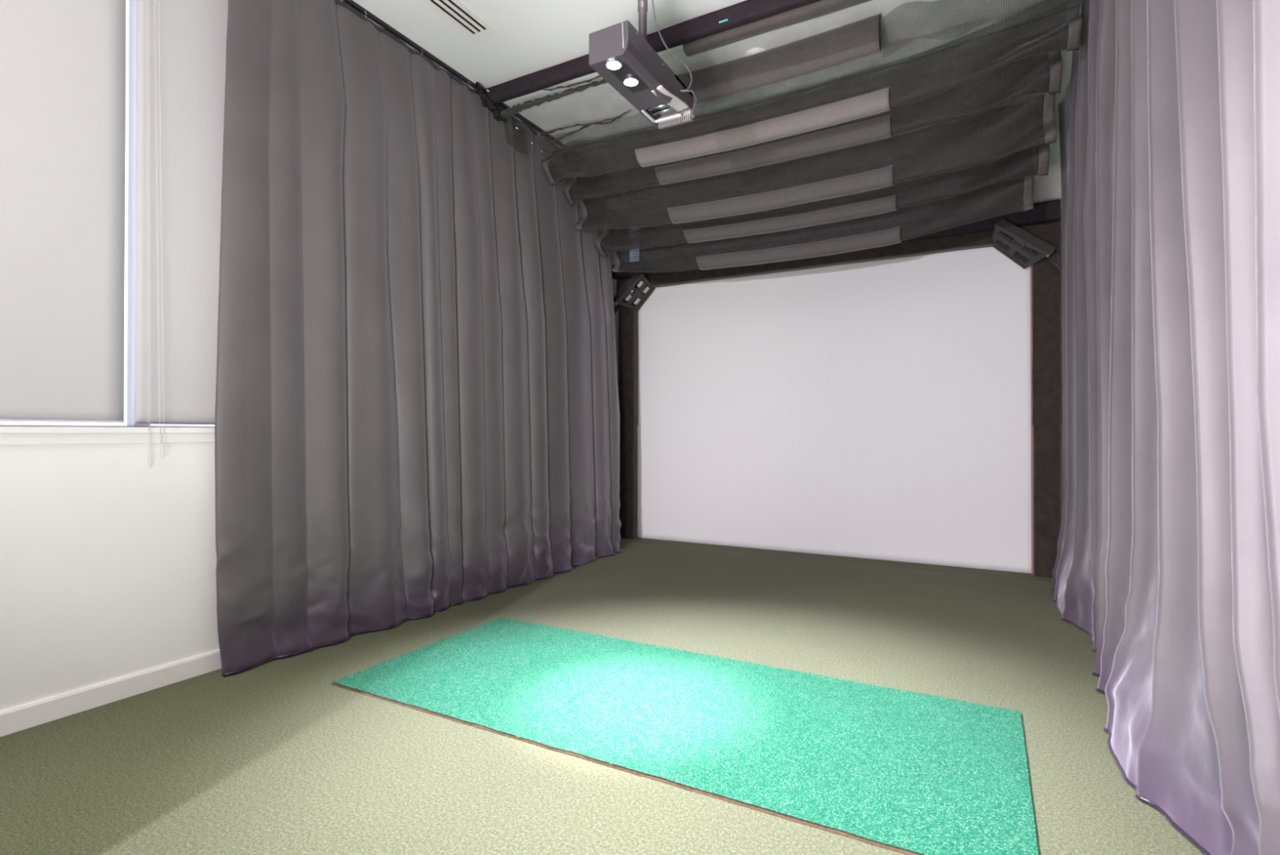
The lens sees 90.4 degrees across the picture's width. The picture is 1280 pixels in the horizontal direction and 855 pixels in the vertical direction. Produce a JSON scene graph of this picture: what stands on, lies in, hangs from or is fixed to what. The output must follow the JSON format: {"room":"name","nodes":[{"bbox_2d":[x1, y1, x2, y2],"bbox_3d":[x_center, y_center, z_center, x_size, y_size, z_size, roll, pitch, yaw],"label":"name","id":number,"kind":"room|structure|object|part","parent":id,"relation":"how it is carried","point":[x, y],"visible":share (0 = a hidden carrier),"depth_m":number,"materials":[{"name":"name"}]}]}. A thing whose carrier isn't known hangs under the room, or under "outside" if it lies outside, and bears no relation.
{"room":"golf simulator room","nodes":[
{"label":"golf simulator room","id":0,"kind":"room"},
{"bbox_2d":[0,441,219,711],"bbox_3d":[-1.917,-0.625,4.039,0.670,3.600,7.450,0,0,29],"label":"wall","id":1,"kind":"structure","parent":0,"point":[108,558],"depth_m":2.67,"materials":[{"name":"white paint"}]},
{"bbox_2d":[0,0,214,427],"bbox_3d":[-2.671,-1.170,2.289,0.075,2.332,2.650,0,0,29],"label":"window","id":2,"kind":"structure","parent":1,"relation":"in","point":[131,6],"depth_m":2.90,"materials":[{"name":"grey plastic"}]},
{"bbox_2d":[0,0,125,422],"bbox_3d":[-2.694,-1.176,2.024,0.048,2.303,1.762,0,0,29],"label":"roller blind","id":3,"kind":"object","parent":2,"relation":"attached to","point":[63,62],"visible":1,"depth_m":2.60,"materials":[{"name":"grey fabric"}]},
{"bbox_2d":[134,0,227,424],"bbox_3d":[-2.093,-1.167,3.096,0.048,2.309,0.620,0,0,29],"label":"roller blind","id":4,"kind":"object","parent":2,"relation":"attached to","point":[193,34],"visible":0.53,"depth_m":2.97,"materials":[{"name":"grey fabric"}]},
{"bbox_2d":[154,0,164,457],"bbox_3d":[-2.145,-1.080,2.836,0.004,2.429,0.055,0,0,29],"label":"chain","id":5,"kind":"object","parent":4,"relation":"hanging from","point":[154,0],"visible":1,"depth_m":2.84,"materials":[{"name":"grey"}]},
{"bbox_2d":[0,432,214,444],"bbox_3d":[-2.494,0.044,2.259,0.018,0.044,2.820,0,0,29],"label":"trim","id":6,"kind":"structure","parent":1,"relation":"attached to","point":[5,438],"depth_m":2.67,"materials":[{"name":"white paint"}]},
{"bbox_2d":[0,426,214,433],"bbox_3d":[-2.565,0.009,2.298,0.215,0.026,2.820,0,0,29],"label":"trim","id":7,"kind":"structure","parent":1,"relation":"attached to","point":[3,429],"depth_m":2.65,"materials":[{"name":"white paint"}]},
{"bbox_2d":[0,648,222,736],"bbox_3d":[-2.567,1.117,2.122,0.014,0.092,3.280,0,0,29],"label":"baseboard","id":8,"kind":"structure","parent":1,"relation":"attached to","point":[22,717],"depth_m":2.67,"materials":[{"name":"white paint"}]},
{"bbox_2d":[0,537,1205,854],"bbox_3d":[-0.371,1.149,0.879,6.700,0.012,11.600,0,0,29],"label":"floor","id":9,"kind":"structure","parent":0,"point":[273,757],"depth_m":2.34,"materials":[{"name":"beige carpet"}]},
{"bbox_2d":[331,617,1038,854],"bbox_3d":[0.072,1.159,2.735,2.736,0.015,1.145,0,0,29],"label":"mat","id":10,"kind":"object","parent":9,"relation":"on","point":[908,772],"visible":1,"depth_m":2.46,"materials":[{"name":"teal carpet"}]},
{"bbox_2d":[612,199,1061,577],"bbox_3d":[1.522,-0.280,5.929,4.025,2.932,0.271,0,0,29],"label":"screen frame","id":11,"kind":"object","parent":9,"relation":"on","point":[1042,221],"visible":0.65,"depth_m":5.13,"materials":[{"name":"black fabric"}]},
{"bbox_2d":[613,271,655,311],"bbox_3d":[-0.056,-1.433,6.698,0.368,0.347,0.344,0,0,29],"label":"plate","id":12,"kind":"object","parent":11,"relation":"attached to","point":[629,286],"visible":1,"depth_m":6.64,"materials":[{"name":"metal"}]},
{"bbox_2d":[637,244,1033,573],"bbox_3d":[1.582,-0.173,6.036,3.670,2.720,0.019,0,0,29],"label":"screen","id":13,"kind":"object","parent":11,"relation":"attached to","point":[877,409],"visible":0.99,"depth_m":5.85,"materials":[{"name":"fabric"}]},
{"bbox_2d":[991,217,1055,269],"bbox_3d":[3.013,-1.455,5.026,0.436,0.345,0.349,0,0,29],"label":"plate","id":14,"kind":"object","parent":11,"relation":"attached to","point":[1015,250],"visible":1,"depth_m":4.96,"materials":[{"name":"metal"}]},
{"bbox_3d":[3.004,-1.447,5.028,0.400,0.320,0.319,0,0,29],"label":"plate","id":15,"kind":"part","parent":14,"relation":"part of","materials":[{"name":"plastic"}]},
{"bbox_2d":[337,0,1081,217],"bbox_3d":[-0.371,-2.494,0.901,6.700,0.100,11.600,0,0,29],"label":"ceiling","id":16,"kind":"structure","parent":0,"point":[532,36],"depth_m":3.98,"materials":[{"name":"white paint"}]},
{"bbox_2d":[422,0,497,40],"bbox_3d":[-1.296,-2.429,3.310,0.180,0.004,1.445,0,0,29],"label":"ceiling vent","id":17,"kind":"object","parent":16,"relation":"in","point":[455,11],"visible":1,"depth_m":3.77,"materials":[{"name":"white metal"}]},
{"bbox_2d":[342,0,606,174],"bbox_3d":[-1.127,-2.396,4.559,0.036,0.053,3.700,0,0,29],"label":"track","id":18,"kind":"object","parent":16,"relation":"attached to","point":[350,2],"visible":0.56,"depth_m":4.11,"materials":[{"name":"black metal"}]},
{"bbox_2d":[214,0,622,676],"bbox_3d":[-1.039,-0.598,4.571,0.206,3.555,3.677,0,0,29],"label":"curtain","id":19,"kind":"object","parent":18,"relation":"hanging from","point":[417,415],"visible":0.97,"depth_m":3.75,"materials":[{"name":"fabric"}]},
{"bbox_2d":[589,0,697,129],"bbox_3d":[0.052,-1.986,2.976,0.254,0.891,0.687,0,0,29],"label":"sensor","id":20,"kind":"object","parent":16,"relation":"hanging from","point":[622,55],"visible":1,"depth_m":2.88,"materials":[{"name":"grey plastic"}]},
{"bbox_3d":[-0.071,-1.632,2.653,0.010,0.107,0.006,0,0,15],"label":"trim","id":21,"kind":"part","parent":20,"relation":"part of","materials":[{"name":"silver metal"}]},
{"bbox_3d":[-0.028,-1.626,2.889,0.195,0.137,0.450,0,0,29],"label":"casing","id":22,"kind":"part","parent":20,"relation":"part of","materials":[{"name":"grey plastic"}]},
{"bbox_2d":[481,0,822,107],"bbox_3d":[0.451,-2.343,3.673,3.550,0.113,0.072,0,0,29],"label":"beam","id":23,"kind":"structure","parent":16,"relation":"attached to","point":[748,11],"depth_m":3.77,"materials":[{"name":"black metal"}]},
{"bbox_2d":[475,0,1082,272],"bbox_3d":[0.882,-1.888,4.452,3.604,1.048,2.006,0,0,29],"label":"canopy","id":24,"kind":"object","parent":23,"relation":"hanging from","point":[1034,126],"visible":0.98,"depth_m":4.36,"materials":[{"name":"grey fabric"}]},
{"bbox_3d":[0.810,-2.194,4.226,3.491,0.081,0.019,0,0,30],"label":"support cord","id":25,"kind":"part","parent":24,"relation":"part of","materials":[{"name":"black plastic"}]},
{"bbox_2d":[744,48,765,57],"bbox_3d":[0.755,-2.401,4.136,0.144,0.047,0.144,0,0,29],"label":"smoke detector","id":26,"kind":"object","parent":16,"relation":"attached to","point":[754,51],"visible":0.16,"depth_m":4.08,"materials":[{"name":"white plastic"}]},
{"bbox_2d":[607,134,1062,524],"bbox_3d":[1.787,-0.612,6.205,4.900,3.600,0.100,0,0,29],"label":"wall","id":27,"kind":"structure","parent":0,"point":[1046,188],"depth_m":5.28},
{"bbox_2d":[1050,0,1279,854],"bbox_3d":[1.616,-0.613,1.934,0.210,3.541,6.138,0,0,28],"label":"curtain","id":28,"kind":"object","parent":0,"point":[1168,556],"visible":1,"depth_m":1.92,"materials":[{"name":"fabric"}]}
]}

